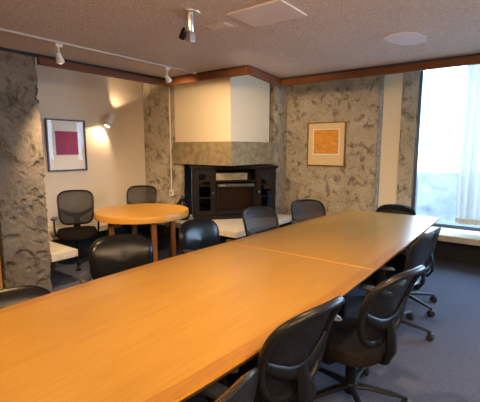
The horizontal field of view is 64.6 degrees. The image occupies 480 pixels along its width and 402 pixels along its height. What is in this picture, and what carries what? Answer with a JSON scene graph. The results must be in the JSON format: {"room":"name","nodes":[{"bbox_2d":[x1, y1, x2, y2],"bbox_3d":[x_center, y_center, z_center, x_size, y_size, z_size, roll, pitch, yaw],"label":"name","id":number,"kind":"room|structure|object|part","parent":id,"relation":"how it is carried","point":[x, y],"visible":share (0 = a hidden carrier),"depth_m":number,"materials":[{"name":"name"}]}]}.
{"room":"conference room","nodes":[
{"label":"conference room","id":0,"kind":"room"},
{"bbox_2d":[0,50,52,291],"bbox_3d":[-2.422,-0.226,4.048,0.469,2.530,0.482,6,10,37],"label":"wall","id":1,"kind":"structure","parent":0,"point":[25,254],"depth_m":3.91,"materials":[{"name":"stone"}]},
{"bbox_2d":[35,57,145,219],"bbox_3d":[-2.994,-0.669,5.703,0.200,2.950,3.750,6,10,37],"label":"wall","id":2,"kind":"structure","parent":0,"point":[116,153],"depth_m":6.34,"materials":[{"name":"white paint"}]},
{"bbox_2d":[44,118,87,171],"bbox_3d":[-2.682,-0.862,5.894,0.031,0.790,0.630,6,10,37],"label":"framed print","id":3,"kind":"object","parent":2,"relation":"attached to","point":[65,138],"visible":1,"depth_m":5.88,"materials":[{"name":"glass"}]},
{"bbox_2d":[48,217,93,226],"bbox_3d":[-2.473,0.257,6.340,0.025,0.100,2.320,6,10,37],"label":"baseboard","id":4,"kind":"structure","parent":2,"relation":"attached to","point":[57,222],"depth_m":5.84,"materials":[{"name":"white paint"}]},
{"bbox_2d":[37,57,165,85],"bbox_3d":[-1.552,-1.545,4.619,0.050,0.075,1.768,6,10,37],"label":"trim","id":5,"kind":"structure","parent":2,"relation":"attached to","point":[42,61],"depth_m":4.45,"materials":[{"name":"brown wood"}]},
{"bbox_2d":[51,224,158,252],"bbox_3d":[-2.329,0.577,6.255,0.390,0.330,2.250,6,10,37],"label":"baseboard","id":6,"kind":"structure","parent":2,"relation":"attached to","point":[85,244],"depth_m":6.01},
{"bbox_2d":[48,219,121,240],"bbox_3d":[-2.247,0.374,6.165,0.585,0.085,2.290,6,10,37],"label":"concrete ledge","id":7,"kind":"object","parent":6,"relation":"on","point":[103,226],"visible":0.03,"depth_m":5.84,"materials":[{"name":"beige concrete"}]},
{"bbox_2d":[103,113,115,127],"bbox_3d":[-2.188,-1.352,6.366,0.181,0.249,0.202,6,10,37],"label":"wall sconce","id":8,"kind":"object","parent":2,"relation":"attached to","point":[108,122],"visible":1,"depth_m":6.31,"materials":[{"name":"white paint"}]},
{"bbox_2d":[142,82,184,235],"bbox_3d":[-1.455,-0.839,6.923,1.170,2.950,0.074,6,10,37],"label":"wall","id":9,"kind":"structure","parent":0,"point":[155,97],"depth_m":6.84,"materials":[{"name":"stone"}]},
{"bbox_2d":[168,86,174,195],"bbox_3d":[-1.204,-1.151,6.587,0.070,2.140,0.059,6,10,37],"label":"conduit","id":10,"kind":"object","parent":9,"relation":"attached to","point":[172,193],"visible":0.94,"depth_m":6.61,"materials":[{"name":"white paint"}]},
{"bbox_2d":[168,214,245,243],"bbox_3d":[-0.295,0.489,6.875,1.600,0.333,1.200,6,10,37],"label":"baseboard","id":11,"kind":"structure","parent":9,"relation":"attached to","point":[222,238],"depth_m":6.14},
{"bbox_2d":[157,214,291,237],"bbox_3d":[-0.316,0.312,6.613,1.950,0.085,1.700,6,10,37],"label":"hearth","id":12,"kind":"object","parent":11,"relation":"on","point":[234,228],"visible":0.19,"depth_m":6.00,"materials":[{"name":"beige concrete"}]},
{"bbox_2d":[176,195,189,219],"bbox_3d":[-0.957,0.104,6.316,0.298,0.408,0.237,6,10,37],"label":"bag","id":13,"kind":"object","parent":12,"relation":"on","point":[182,201],"visible":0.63,"depth_m":6.25,"materials":[{"name":"black leather"}]},
{"bbox_2d":[189,165,277,219],"bbox_3d":[-0.107,-0.165,6.523,1.459,0.885,0.434,-2,8,-13],"label":"base cabinet","id":14,"kind":"object","parent":12,"relation":"on","point":[212,199],"visible":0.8,"depth_m":6.40,"materials":[{"name":"brown wood"}]},
{"bbox_3d":[-0.577,-0.131,6.223,0.330,0.750,0.020,-2,8,-13],"label":"door","id":15,"kind":"part","parent":14,"relation":"part of","materials":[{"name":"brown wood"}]},
{"bbox_2d":[173,70,274,165],"bbox_3d":[-0.269,-1.465,6.620,1.280,1.623,1.260,6,10,37],"label":"hood","id":16,"kind":"object","parent":14,"relation":"on","point":[224,121],"visible":0.96,"depth_m":6.15,"materials":[{"name":"paint"}]},
{"bbox_2d":[216,172,246,180],"bbox_3d":[-0.173,-0.423,6.462,0.540,0.120,0.290,-2,8,-13],"label":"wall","id":17,"kind":"structure","parent":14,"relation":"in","point":[219,175],"depth_m":6.33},
{"bbox_2d":[218,183,253,186],"bbox_3d":[-0.062,-0.263,6.319,0.625,0.045,0.011,-2,8,-13],"label":"grille","id":18,"kind":"object","parent":14,"relation":"attached to","point":[221,184],"depth_m":6.32,"materials":[{"name":"grey metal"}]},
{"bbox_3d":[0.449,-0.165,6.468,0.330,0.750,0.020,-2,8,-13],"label":"door","id":19,"kind":"part","parent":14,"relation":"part of","materials":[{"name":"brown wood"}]},
{"bbox_2d":[184,164,191,214],"bbox_3d":[-1.221,-0.965,7.821,0.450,2.950,1.100,6,10,37],"label":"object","id":20,"kind":"structure","parent":0,"point":[187,171],"depth_m":7.75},
{"bbox_2d":[0,0,479,77],"bbox_3d":[0.093,-1.247,0.578,7.550,0.390,8.100,6,10,37],"label":"ceiling","id":21,"kind":"structure","parent":0,"point":[334,35],"depth_m":3.22,"materials":[{"name":"white paint"}]},
{"bbox_2d":[0,28,195,73],"bbox_3d":[-1.623,-1.445,3.492,0.040,0.022,3.480,6,10,37],"label":"track","id":22,"kind":"object","parent":21,"relation":"attached to","point":[1,29],"visible":1,"depth_m":3.67,"materials":[{"name":"metal"}]},
{"bbox_2d":[54,43,64,63],"bbox_3d":[-1.657,-1.344,3.475,0.075,0.178,0.102,0,8,3],"label":"track spotlight","id":23,"kind":"object","parent":22,"relation":"attached to","point":[59,59],"visible":1,"depth_m":3.45,"materials":[{"name":"white paint"}]},
{"bbox_2d":[164,67,171,82],"bbox_3d":[-0.867,-1.490,4.512,0.074,0.174,0.108,4,9,26],"label":"track spotlight","id":24,"kind":"object","parent":22,"relation":"attached to","point":[168,79],"visible":1,"depth_m":4.49,"materials":[{"name":"white paint"}]},
{"bbox_2d":[177,9,200,42],"bbox_3d":[-0.366,-1.248,2.738,0.168,0.205,0.166,6,10,37],"label":"ceiling spotlight","id":25,"kind":"object","parent":21,"relation":"attached to","point":[187,32],"visible":1,"depth_m":2.71,"materials":[{"name":"metal"}]},
{"bbox_3d":[-0.365,-1.277,2.733,0.066,0.125,0.066,6,10,37],"label":"stem","id":26,"kind":"part","parent":25,"relation":"part of","materials":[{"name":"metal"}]},
{"bbox_2d":[166,66,251,85],"bbox_3d":[-0.463,-1.588,4.871,1.474,0.090,0.050,6,10,37],"label":"trim","id":27,"kind":"structure","parent":21,"relation":"attached to","point":[240,71],"depth_m":4.78,"materials":[{"name":"brown wood"}]},
{"bbox_2d":[205,22,233,30],"bbox_3d":[-0.164,-1.385,3.020,0.200,0.012,0.120,6,10,37],"label":"ceiling vent","id":28,"kind":"object","parent":21,"relation":"in","point":[222,25],"visible":1,"depth_m":3.00,"materials":[{"name":"white metal"}]},
{"bbox_2d":[247,66,281,85],"bbox_3d":[0.331,-1.590,4.884,0.068,0.090,1.031,4,9,27],"label":"trim","id":29,"kind":"structure","parent":21,"relation":"attached to","point":[256,73],"depth_m":4.77,"materials":[{"name":"brown wood"}]},
{"bbox_2d":[227,0,306,27],"bbox_3d":[0.196,-1.346,2.745,0.450,0.012,0.370,6,10,37],"label":"access panel","id":30,"kind":"object","parent":21,"relation":"attached to","point":[276,11],"visible":1,"depth_m":2.71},
{"bbox_2d":[281,56,479,85],"bbox_3d":[2.970,-1.395,3.519,6.097,0.080,0.050,6,10,37],"label":"trim","id":31,"kind":"structure","parent":21,"relation":"attached to","point":[474,60],"depth_m":4.42,"materials":[{"name":"brown wood"}]},
{"bbox_2d":[382,31,426,45],"bbox_3d":[1.468,-1.435,3.369,0.320,0.008,0.489,6,10,37],"label":"ceiling speaker","id":32,"kind":"object","parent":21,"relation":"attached to","point":[400,38],"depth_m":3.34},
{"bbox_2d":[50,234,479,401],"bbox_3d":[-0.083,1.357,2.214,9.350,0.100,9.900,6,10,37],"label":"floor","id":33,"kind":"structure","parent":0,"point":[446,368],"depth_m":3.16,"materials":[{"name":"blue carpet"}]},
{"bbox_2d":[0,285,50,308],"bbox_3d":[-1.167,0.932,2.021,0.706,0.796,0.678,-7,10,-40],"label":"leather chair","id":34,"kind":"object","parent":33,"relation":"on","point":[9,296],"visible":0.09,"depth_m":2.22,"materials":[{"name":"black leather"}]},
{"bbox_2d":[50,190,99,270],"bbox_3d":[-2.256,0.377,5.258,0.706,1.001,0.748,-3,9,-23],"label":"chair","id":35,"kind":"object","parent":33,"relation":"on","point":[75,207],"visible":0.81,"depth_m":5.38,"materials":[{"name":"black fabric"}]},
{"bbox_3d":[-2.445,0.369,5.173,0.177,0.268,0.086,-3,9,-23],"label":"armrest","id":36,"kind":"part","parent":35,"relation":"part of","materials":[{"name":"black plastic"}]},
{"bbox_3d":[-2.358,0.087,5.465,0.490,0.485,0.216,-3,9,-23],"label":"frame","id":37,"kind":"part","parent":35,"relation":"part of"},
{"bbox_3d":[-2.244,0.433,5.240,0.510,0.110,0.500,-3,9,-23],"label":"seat","id":38,"kind":"part","parent":35,"relation":"part of","materials":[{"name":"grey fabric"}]},
{"bbox_2d":[79,234,153,282],"bbox_3d":[-0.904,0.757,2.967,0.706,0.881,0.678,-3,8,-19],"label":"leather chair","id":39,"kind":"object","parent":33,"relation":"on","point":[112,254],"visible":0.29,"depth_m":3.13,"materials":[{"name":"black leather"}]},
{"bbox_2d":[94,203,188,261],"bbox_3d":[-1.369,0.490,5.390,1.280,0.740,1.280,6,10,37],"label":"round table","id":40,"kind":"object","parent":33,"relation":"on","point":[152,214],"visible":0.87,"depth_m":5.10,"materials":[{"name":"brown wood"}]},
{"bbox_3d":[-1.742,0.564,5.166,0.064,0.655,0.064,-5,9,-32],"label":"leg","id":41,"kind":"part","parent":40,"relation":"part of","materials":[{"name":"brown wood"}]},
{"bbox_3d":[-1.601,0.481,5.766,0.064,0.655,0.064,-5,9,-32],"label":"leg","id":42,"kind":"part","parent":40,"relation":"part of","materials":[{"name":"brown wood"}]},
{"bbox_3d":[-1.136,0.584,5.026,0.064,0.655,0.064,-5,9,-32],"label":"leg","id":43,"kind":"part","parent":40,"relation":"part of","materials":[{"name":"brown wood"}]},
{"bbox_3d":[-0.995,0.500,5.627,0.064,0.655,0.064,-5,9,-32],"label":"leg","id":44,"kind":"part","parent":40,"relation":"part of","materials":[{"name":"brown wood"}]},
{"bbox_2d":[121,185,161,250],"bbox_3d":[-1.592,0.278,6.006,0.706,0.991,0.748,0,8,-3],"label":"chair","id":45,"kind":"object","parent":33,"relation":"on","point":[138,194],"visible":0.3,"depth_m":6.20,"materials":[{"name":"black fabric"}]},
{"bbox_3d":[-1.589,0.339,5.987,0.510,0.110,0.500,0,8,-3],"label":"seat","id":46,"kind":"part","parent":45,"relation":"part of","materials":[{"name":"grey fabric"}]},
{"bbox_3d":[-1.604,-0.010,6.234,0.490,0.485,0.216,0,8,-3],"label":"frame","id":47,"kind":"part","parent":45,"relation":"part of","materials":[{"name":"black plastic"}]},
{"bbox_2d":[179,218,232,253],"bbox_3d":[-0.248,0.649,3.739,0.706,0.881,0.678,-8,11,-44],"label":"leather chair","id":48,"kind":"object","parent":33,"relation":"on","point":[199,233],"visible":0.24,"depth_m":3.84,"materials":[{"name":"black leather"}]},
{"bbox_2d":[0,210,438,401],"bbox_3d":[0.410,0.795,3.196,1.406,0.741,5.070,6,10,37],"label":"conference table","id":49,"kind":"object","parent":33,"relation":"on","point":[169,329],"visible":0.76,"depth_m":2.03,"materials":[{"name":"brown wood"}]},
{"bbox_2d":[200,367,257,401],"bbox_3d":[-0.282,0.978,1.345,0.678,0.891,0.706,5,10,34],"label":"leather chair","id":50,"kind":"object","parent":33,"relation":"on","point":[243,389],"visible":0.73,"depth_m":1.21,"materials":[{"name":"black leather"}]},
{"bbox_3d":[-0.078,0.759,1.173,0.132,0.402,0.506,5,10,34],"label":"backrest","id":51,"kind":"part","parent":50,"relation":"part of","materials":[{"name":"black leather"}]},
{"bbox_2d":[242,206,278,236],"bbox_3d":[0.369,0.555,4.338,0.706,0.901,0.748,-5,9,-31],"label":"chair","id":52,"kind":"object","parent":33,"relation":"on","point":[259,219],"visible":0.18,"depth_m":4.53,"materials":[{"name":"black plastic"}]},
{"bbox_2d":[205,296,344,401],"bbox_3d":[0.149,0.864,1.898,0.689,0.965,0.706,2,8,12],"label":"chair","id":53,"kind":"object","parent":33,"relation":"on","point":[288,361],"visible":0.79,"depth_m":1.66,"materials":[{"name":"black plastic"}]},
{"bbox_3d":[-0.034,0.870,1.760,0.177,0.318,0.086,-7,11,-42],"label":"armrest","id":54,"kind":"part","parent":53,"relation":"part of","materials":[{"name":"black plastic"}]},
{"bbox_3d":[0.100,0.945,1.931,0.510,0.110,0.500,-7,11,-42],"label":"seat","id":55,"kind":"part","parent":53,"relation":"part of","materials":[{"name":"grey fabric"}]},
{"bbox_3d":[0.303,0.657,1.671,0.492,0.493,0.217,-7,11,-42],"label":"frame","id":56,"kind":"part","parent":53,"relation":"part of","materials":[{"name":"black plastic"}]},
{"bbox_2d":[291,199,325,223],"bbox_3d":[0.969,0.470,4.950,0.706,0.901,0.748,-2,8,-11],"label":"chair","id":57,"kind":"object","parent":33,"relation":"on","point":[302,210],"visible":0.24,"depth_m":5.17,"materials":[{"name":"black plastic"}]},
{"bbox_2d":[315,265,425,401],"bbox_3d":[0.738,0.799,2.364,0.689,0.965,0.706,2,8,16],"label":"chair","id":58,"kind":"object","parent":33,"relation":"on","point":[364,341],"visible":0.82,"depth_m":2.17,"materials":[{"name":"black leather"}]},
{"bbox_3d":[0.545,0.803,2.239,0.177,0.318,0.086,-6,10,-38],"label":"armrest","id":59,"kind":"part","parent":58,"relation":"part of","materials":[{"name":"black plastic"}]},
{"bbox_3d":[0.691,0.879,2.401,0.510,0.110,0.500,-6,10,-38],"label":"seat","id":60,"kind":"part","parent":58,"relation":"part of","materials":[{"name":"grey fabric"}]},
{"bbox_3d":[0.878,0.593,2.128,0.492,0.493,0.217,-6,10,-38],"label":"frame","id":61,"kind":"part","parent":58,"relation":"part of","materials":[{"name":"black plastic"}]},
{"bbox_2d":[376,204,415,247],"bbox_3d":[2.001,0.497,4.994,0.706,0.836,0.678,4,9,27],"label":"leather chair","id":62,"kind":"object","parent":33,"relation":"on","point":[387,208],"visible":0.06,"depth_m":5.16,"materials":[{"name":"black mesh fabric"},{"name":"black plastic"},{"name":"black metal"}]},
{"bbox_3d":[2.115,0.256,5.182,0.506,0.402,0.132,4,9,27],"label":"backrest","id":63,"kind":"part","parent":62,"relation":"part of","materials":[{"name":"black leather"}]},
{"bbox_2d":[360,231,434,341],"bbox_3d":[1.350,0.688,3.318,0.686,0.921,0.704,7,10,41],"label":"leather chair","id":64,"kind":"object","parent":33,"relation":"on","point":[416,255],"visible":0.43,"depth_m":3.12,"materials":[{"name":"black mesh fabric"},{"name":"black plastic"},{"name":"black metal"}]},
{"bbox_3d":[1.197,0.657,3.162,0.086,0.244,0.177,7,10,41],"label":"armrest","id":65,"kind":"part","parent":64,"relation":"part of","materials":[{"name":"black plastic"}]},
{"bbox_3d":[1.314,0.694,3.342,0.470,0.110,0.500,7,10,41],"label":"seat","id":66,"kind":"part","parent":64,"relation":"part of","materials":[{"name":"black leather"}]},
{"bbox_3d":[1.470,0.614,3.472,0.086,0.244,0.177,7,10,41],"label":"armrest","id":67,"kind":"part","parent":64,"relation":"part of","materials":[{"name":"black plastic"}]},
{"bbox_3d":[1.495,0.453,3.149,0.132,0.402,0.506,7,10,41],"label":"backrest","id":68,"kind":"part","parent":64,"relation":"part of","materials":[{"name":"black leather"}]},
{"bbox_2d":[367,227,440,316],"bbox_3d":[1.676,0.650,3.894,0.697,0.836,0.697,6,10,39],"label":"leather chair","id":69,"kind":"object","parent":33,"relation":"on","point":[394,262],"visible":0.33,"depth_m":3.70,"materials":[{"name":"black mesh fabric"},{"name":"black plastic"},{"name":"black metal"}]},
{"bbox_3d":[1.568,0.605,3.723,0.086,0.295,0.177,6,10,39],"label":"armrest","id":70,"kind":"part","parent":69,"relation":"part of","materials":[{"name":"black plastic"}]},
{"bbox_3d":[1.679,0.666,3.910,0.470,0.110,0.500,6,10,39],"label":"seat","id":71,"kind":"part","parent":69,"relation":"part of","materials":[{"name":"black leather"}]},
{"bbox_3d":[-2.923,0.740,5.074,0.800,0.333,0.230,6,10,37],"label":"baseboard","id":72,"kind":"structure","parent":33,"relation":"on","visible":0},
{"bbox_2d":[49,241,77,261],"bbox_3d":[-2.636,0.560,4.833,1.585,0.085,0.315,6,10,37],"label":"concrete ledge","id":73,"kind":"object","parent":72,"relation":"on","point":[58,251],"visible":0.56,"depth_m":4.42,"materials":[{"name":"beige concrete"}]},
{"bbox_2d":[261,84,287,227],"bbox_3d":[0.651,-0.867,7.121,0.291,2.950,0.491,6,10,37],"label":"wall","id":74,"kind":"structure","parent":0,"point":[278,94],"depth_m":6.96,"materials":[{"name":"stone"}]},
{"bbox_2d":[285,71,479,231],"bbox_3d":[3.627,-0.606,5.248,6.982,2.950,0.203,6,10,37],"label":"wall","id":75,"kind":"structure","parent":0,"point":[355,101],"depth_m":6.35,"materials":[{"name":"stone"}]},
{"bbox_2d":[0,47,479,79],"bbox_3d":[1.667,-1.493,3.772,8.167,0.055,2.650,2,8,11],"label":"trim","id":76,"kind":"structure","parent":75,"relation":"attached to","point":[1,48],"depth_m":4.44,"materials":[{"name":"brown wood"}]},
{"bbox_2d":[307,121,346,166],"bbox_3d":[1.501,-0.993,6.648,0.710,0.760,0.035,6,10,37],"label":"framed print","id":77,"kind":"object","parent":75,"relation":"attached to","point":[326,141],"visible":1,"depth_m":6.64},
{"bbox_2d":[374,75,384,211],"bbox_3d":[2.299,-0.951,6.204,0.060,2.530,0.215,6,10,37],"label":"trim","id":78,"kind":"structure","parent":75,"relation":"attached to","point":[382,77],"depth_m":6.12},
{"bbox_2d":[280,222,479,265],"bbox_3d":[3.542,0.728,5.169,6.800,0.330,0.280,6,10,37],"label":"baseboard","id":79,"kind":"structure","parent":75,"relation":"attached to","point":[448,251],"depth_m":5.36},
{"bbox_2d":[419,227,479,245],"bbox_3d":[4.109,0.602,4.536,5.140,0.085,0.550,6,10,37],"label":"concrete ledge","id":80,"kind":"object","parent":79,"relation":"on","point":[446,234],"visible":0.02,"depth_m":5.18,"materials":[{"name":"beige concrete"}]},
{"bbox_2d":[412,71,479,230],"bbox_3d":[4.556,-0.686,4.484,4.600,2.480,0.110,6,10,37],"label":"window","id":81,"kind":"structure","parent":75,"relation":"in","point":[422,73],"depth_m":5.76,"materials":[{"name":"metal"}]},
{"bbox_3d":[-0.083,-1.664,1.793,9.350,0.100,9.900,6,10,37],"label":"ceiling","id":82,"kind":"structure","parent":0,"visible":0},
{"bbox_2d":[455,64,479,224],"bbox_3d":[3.618,-0.797,4.899,1.450,2.356,0.101,6,10,37],"label":"curtain","id":83,"kind":"object","parent":82,"relation":"hanging from","point":[468,184],"visible":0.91,"depth_m":5.25,"materials":[{"name":"white fabric"}]},
{"bbox_3d":[-4.270,-0.075,1.444,0.150,2.950,3.950,6,10,37],"label":"wall","id":84,"kind":"structure","parent":0,"visible":0},
{"bbox_2d":[0,259,2,288],"bbox_3d":[-2.770,-0.121,3.400,0.160,2.500,0.960,6,10,37],"label":"door","id":85,"kind":"structure","parent":84,"relation":"in","point":[1,281],"depth_m":3.85,"materials":[{"name":"brown wood"}]},
{"label":"outside","id":86,"kind":"structure","parent":0,"visible":0},
{"bbox_3d":[8.984,0.289,12.043,16.000,0.300,14.200,6,10,37],"label":"ground","id":87,"kind":"structure","parent":86,"visible":0},
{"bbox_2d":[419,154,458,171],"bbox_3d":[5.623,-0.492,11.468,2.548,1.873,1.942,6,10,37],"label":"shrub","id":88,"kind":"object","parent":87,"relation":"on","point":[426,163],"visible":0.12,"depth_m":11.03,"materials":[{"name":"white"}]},
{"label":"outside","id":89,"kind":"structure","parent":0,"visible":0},
{"bbox_2d":[416,171,479,226],"bbox_3d":[5.162,0.409,5.863,7.699,1.570,0.202,6,10,37],"label":"wall","id":90,"kind":"structure","parent":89,"point":[436,191],"depth_m":6.88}
]}

